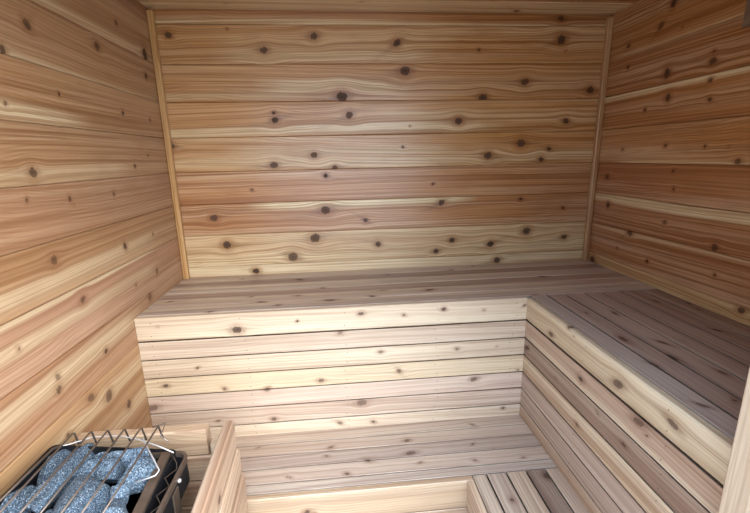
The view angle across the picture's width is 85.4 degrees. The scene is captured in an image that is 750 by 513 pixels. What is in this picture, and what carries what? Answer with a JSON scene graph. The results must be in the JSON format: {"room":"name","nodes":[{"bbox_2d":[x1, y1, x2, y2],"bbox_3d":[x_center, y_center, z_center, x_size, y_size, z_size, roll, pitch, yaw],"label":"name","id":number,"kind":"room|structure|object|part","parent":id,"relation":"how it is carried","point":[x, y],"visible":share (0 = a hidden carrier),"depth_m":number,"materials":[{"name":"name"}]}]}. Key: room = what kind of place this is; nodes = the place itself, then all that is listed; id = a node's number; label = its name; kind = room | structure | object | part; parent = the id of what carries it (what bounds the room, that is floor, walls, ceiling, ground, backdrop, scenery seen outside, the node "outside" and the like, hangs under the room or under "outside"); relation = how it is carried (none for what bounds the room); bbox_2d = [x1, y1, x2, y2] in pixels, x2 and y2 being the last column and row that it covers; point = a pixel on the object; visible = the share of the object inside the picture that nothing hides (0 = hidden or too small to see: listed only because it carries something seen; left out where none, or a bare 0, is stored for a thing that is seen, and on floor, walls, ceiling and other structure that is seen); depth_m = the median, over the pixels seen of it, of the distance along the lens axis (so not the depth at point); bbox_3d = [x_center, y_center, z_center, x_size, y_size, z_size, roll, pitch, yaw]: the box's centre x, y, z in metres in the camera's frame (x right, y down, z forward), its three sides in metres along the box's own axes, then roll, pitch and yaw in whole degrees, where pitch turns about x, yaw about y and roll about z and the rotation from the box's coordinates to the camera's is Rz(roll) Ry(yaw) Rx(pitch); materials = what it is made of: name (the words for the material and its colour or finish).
{"room":"sauna","nodes":[
{"label":"sauna","id":0,"kind":"room"},
{"bbox_2d":[0,0,195,496],"bbox_3d":[-0.790,0.168,1.095,0.050,2.070,1.440,-2,14,-5],"label":"wall","id":1,"kind":"structure","parent":0,"point":[89,238],"depth_m":1.05,"materials":[{"name":"brown wood"}]},
{"bbox_2d":[148,8,610,412],"bbox_3d":[0.082,-0.036,1.848,1.950,2.070,0.050,-2,14,-5],"label":"wall","id":2,"kind":"structure","parent":0,"point":[303,141],"depth_m":1.71,"materials":[{"name":"brown wood"}]},
{"bbox_2d":[146,10,189,278],"bbox_3d":[-0.824,-0.409,1.633,0.022,1.035,0.022,-2,14,-5],"label":"trim","id":3,"kind":"structure","parent":2,"relation":"attached to","point":[150,14],"depth_m":1.61,"materials":[{"name":"brown wood"}]},
{"bbox_2d":[582,16,613,259],"bbox_3d":[0.975,-0.482,1.787,0.022,1.025,0.022,-2,14,-5],"label":"trim","id":4,"kind":"structure","parent":2,"relation":"attached to","point":[609,20],"depth_m":1.77,"materials":[{"name":"brown wood"}]},
{"bbox_2d":[138,0,638,14],"bbox_3d":[0.124,-0.832,0.940,1.950,0.070,1.440,-2,14,-5],"label":"ceiling","id":5,"kind":"structure","parent":0,"point":[594,7],"depth_m":1.53,"materials":[{"name":"brown wood"}]},
{"bbox_2d":[487,471,550,512],"bbox_3d":[0.169,1.141,1.429,1.950,0.080,1.450,-2,14,-5],"label":"floor","id":6,"kind":"structure","parent":0,"point":[545,471],"depth_m":1.74,"materials":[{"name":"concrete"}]},
{"bbox_2d":[0,423,189,512],"bbox_3d":[-0.551,0.824,0.867,0.312,0.834,0.338,-2,14,-5],"label":"heater","id":7,"kind":"object","parent":6,"relation":"on","point":[163,492],"depth_m":0.83,"materials":[{"name":"grey stone"}]},
{"bbox_3d":[-0.679,0.474,0.776,0.040,0.072,0.085,-4,14,-12],"label":"heater stone","id":8,"kind":"part","parent":7,"relation":"part of","materials":[{"name":"grey stone"}]},
{"bbox_3d":[-0.687,0.448,0.748,0.010,0.007,0.289,-2,14,-2],"label":"grate rod","id":9,"kind":"part","parent":7,"relation":"part of","materials":[{"name":"metal"}]},
{"bbox_3d":[-0.657,0.446,0.766,0.013,0.033,0.317,-2,14,-5],"label":"grate rod","id":10,"kind":"part","parent":7,"relation":"part of","materials":[{"name":"metal"}]},
{"bbox_3d":[-0.687,0.456,0.874,0.036,0.061,0.124,-1,14,2],"label":"heater stone","id":11,"kind":"part","parent":7,"relation":"part of","materials":[{"name":"grey stone"}]},
{"bbox_3d":[-0.621,0.445,0.769,0.013,0.033,0.317,-2,14,-5],"label":"grate rod","id":12,"kind":"part","parent":7,"relation":"part of","materials":[{"name":"metal"}]},
{"bbox_3d":[-0.644,0.457,0.842,0.051,0.062,0.187,-2,14,-5],"label":"heater stone","id":13,"kind":"part","parent":7,"relation":"part of","materials":[{"name":"grey stone"}]},
{"bbox_3d":[-0.585,0.443,0.772,0.013,0.033,0.317,-2,14,-5],"label":"grate rod","id":14,"kind":"part","parent":7,"relation":"part of","materials":[{"name":"metal"}]},
{"bbox_3d":[-0.561,0.477,0.769,0.090,0.078,0.134,-2,14,-5],"label":"heater stone","id":15,"kind":"part","parent":7,"relation":"part of","materials":[{"name":"grey stone"}]},
{"bbox_3d":[-0.600,0.461,0.868,0.063,0.062,0.059,-11,17,-36],"label":"heater stone","id":16,"kind":"part","parent":7,"relation":"part of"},
{"bbox_3d":[-0.549,0.441,0.775,0.013,0.033,0.317,-2,14,-5],"label":"grate rod","id":17,"kind":"part","parent":7,"relation":"part of","materials":[{"name":"metal"}]},
{"bbox_3d":[-0.620,0.460,0.905,0.062,0.058,0.025,-6,14,-17],"label":"heater stone","id":18,"kind":"part","parent":7,"relation":"part of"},
{"bbox_3d":[-0.561,0.459,0.863,0.053,0.057,0.053,-2,14,-5],"label":"heater stone","id":19,"kind":"part","parent":7,"relation":"part of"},
{"bbox_3d":[-0.482,0.481,0.740,0.046,0.070,0.090,-2,14,-5],"label":"heater stone","id":20,"kind":"part","parent":7,"relation":"part of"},
{"bbox_3d":[-0.513,0.440,0.778,0.013,0.033,0.317,-2,14,-5],"label":"grate rod","id":21,"kind":"part","parent":7,"relation":"part of","materials":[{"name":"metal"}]},
{"bbox_3d":[-0.501,0.469,0.795,0.038,0.050,0.043,-13,18,-40],"label":"heater stone","id":22,"kind":"part","parent":7,"relation":"part of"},
{"bbox_3d":[-0.547,0.451,0.898,0.096,0.058,0.035,-7,15,-23],"label":"heater stone","id":23,"kind":"part","parent":7,"relation":"part of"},
{"bbox_3d":[-0.476,0.438,0.781,0.013,0.033,0.317,-2,14,-5],"label":"grate rod","id":24,"kind":"part","parent":7,"relation":"part of","materials":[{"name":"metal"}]},
{"bbox_3d":[-0.496,0.454,0.849,0.041,0.068,0.107,4,15,20],"label":"heater stone","id":25,"kind":"part","parent":7,"relation":"part of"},
{"bbox_2d":[75,420,248,512],"bbox_3d":[-0.512,0.852,0.916,0.410,0.753,0.490,-2,14,-5],"label":"guard","id":26,"kind":"object","parent":6,"relation":"on","point":[217,484],"visible":0.59,"depth_m":1.02,"materials":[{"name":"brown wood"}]},
{"bbox_3d":[-0.586,0.478,1.039,0.314,0.074,0.032,-2,14,-5],"label":"rail","id":27,"kind":"part","parent":26,"relation":"part of","materials":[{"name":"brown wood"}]},
{"bbox_3d":[-0.351,0.516,0.855,0.027,0.077,0.439,-3,14,-7],"label":"rail","id":28,"kind":"part","parent":26,"relation":"part of","materials":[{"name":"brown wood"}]},
{"bbox_3d":[-0.401,0.820,1.140,0.032,0.704,0.032,-2,14,-5],"label":"post","id":29,"kind":"part","parent":26,"relation":"part of","materials":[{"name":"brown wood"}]},
{"bbox_2d":[235,415,589,512],"bbox_3d":[-0.063,0.938,1.155,1.338,0.447,0.816,-2,14,-5],"label":"bench","id":30,"kind":"object","parent":6,"relation":"on","point":[444,466],"visible":0.81,"depth_m":1.28,"materials":[{"name":"brown wood"}]},
{"bbox_3d":[-0.218,0.918,1.255,1.049,0.445,0.018,-2,14,-5],"label":"panel","id":31,"kind":"part","parent":30,"relation":"part of","materials":[{"name":"brown wood"}]},
{"bbox_2d":[134,260,749,512],"bbox_3d":[0.150,0.430,1.285,1.828,0.469,1.265,-2,14,-5],"label":"bench","id":32,"kind":"object","parent":30,"relation":"on","point":[633,389],"visible":0.97,"depth_m":1.39,"materials":[{"name":"brown wood"}]},
{"bbox_3d":[-0.118,0.399,1.438,1.324,0.467,0.019,-2,14,-5],"label":"panel","id":33,"kind":"part","parent":32,"relation":"part of","materials":[{"name":"brown wood"}]},
{"bbox_3d":[0.112,0.265,1.647,1.790,0.280,0.404,-2,14,-5],"label":"frame","id":34,"kind":"part","parent":32,"relation":"part of","materials":[{"name":"wood"}]},
{"bbox_3d":[0.107,0.114,1.630,1.828,0.019,0.440,-2,14,-5],"label":"seat","id":35,"kind":"part","parent":32,"relation":"part of","materials":[{"name":"brown wood"}]},
{"bbox_3d":[0.588,0.466,1.097,0.019,0.466,0.803,-2,14,-5],"label":"panel","id":36,"kind":"part","parent":32,"relation":"part of","materials":[{"name":"brown wood"}]},
{"bbox_3d":[0.834,0.234,1.073,0.478,0.019,0.820,-2,14,-5],"label":"seat","id":37,"kind":"part","parent":32,"relation":"part of","materials":[{"name":"brown wood"}]},
{"bbox_3d":[0.319,0.958,1.041,0.018,0.445,0.514,-2,14,-5],"label":"panel","id":38,"kind":"part","parent":30,"relation":"part of","materials":[{"name":"brown wood"}]},
{"bbox_3d":[0.467,0.741,1.011,0.284,0.019,0.530,-2,14,-5],"label":"seat","id":39,"kind":"part","parent":30,"relation":"part of","materials":[{"name":"brown wood"}]},
{"bbox_2d":[588,0,749,326],"bbox_3d":[1.082,0.087,1.255,0.050,2.070,1.440,-2,14,-5],"label":"wall","id":40,"kind":"structure","parent":0,"point":[671,212],"depth_m":1.37,"materials":[{"name":"brown wood"}]},
{"bbox_2d":[742,0,749,27],"bbox_3d":[1.013,-0.712,1.055,0.049,0.180,0.140,-2,14,-5],"label":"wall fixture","id":41,"kind":"object","parent":40,"relation":"attached to","point":[746,20],"visible":1,"depth_m":1.12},
{"bbox_3d":[0.207,0.282,0.537,1.950,2.070,0.120,-2,14,-5],"label":"wall","id":42,"kind":"structure","parent":0,"visible":0},
{"bbox_2d":[718,367,749,512],"bbox_3d":[0.585,0.330,0.580,0.042,1.880,0.132,-2,14,-5],"label":"trim","id":43,"kind":"structure","parent":42,"relation":"attached to","point":[735,498],"depth_m":0.62,"materials":[{"name":"brown wood"}]}
]}

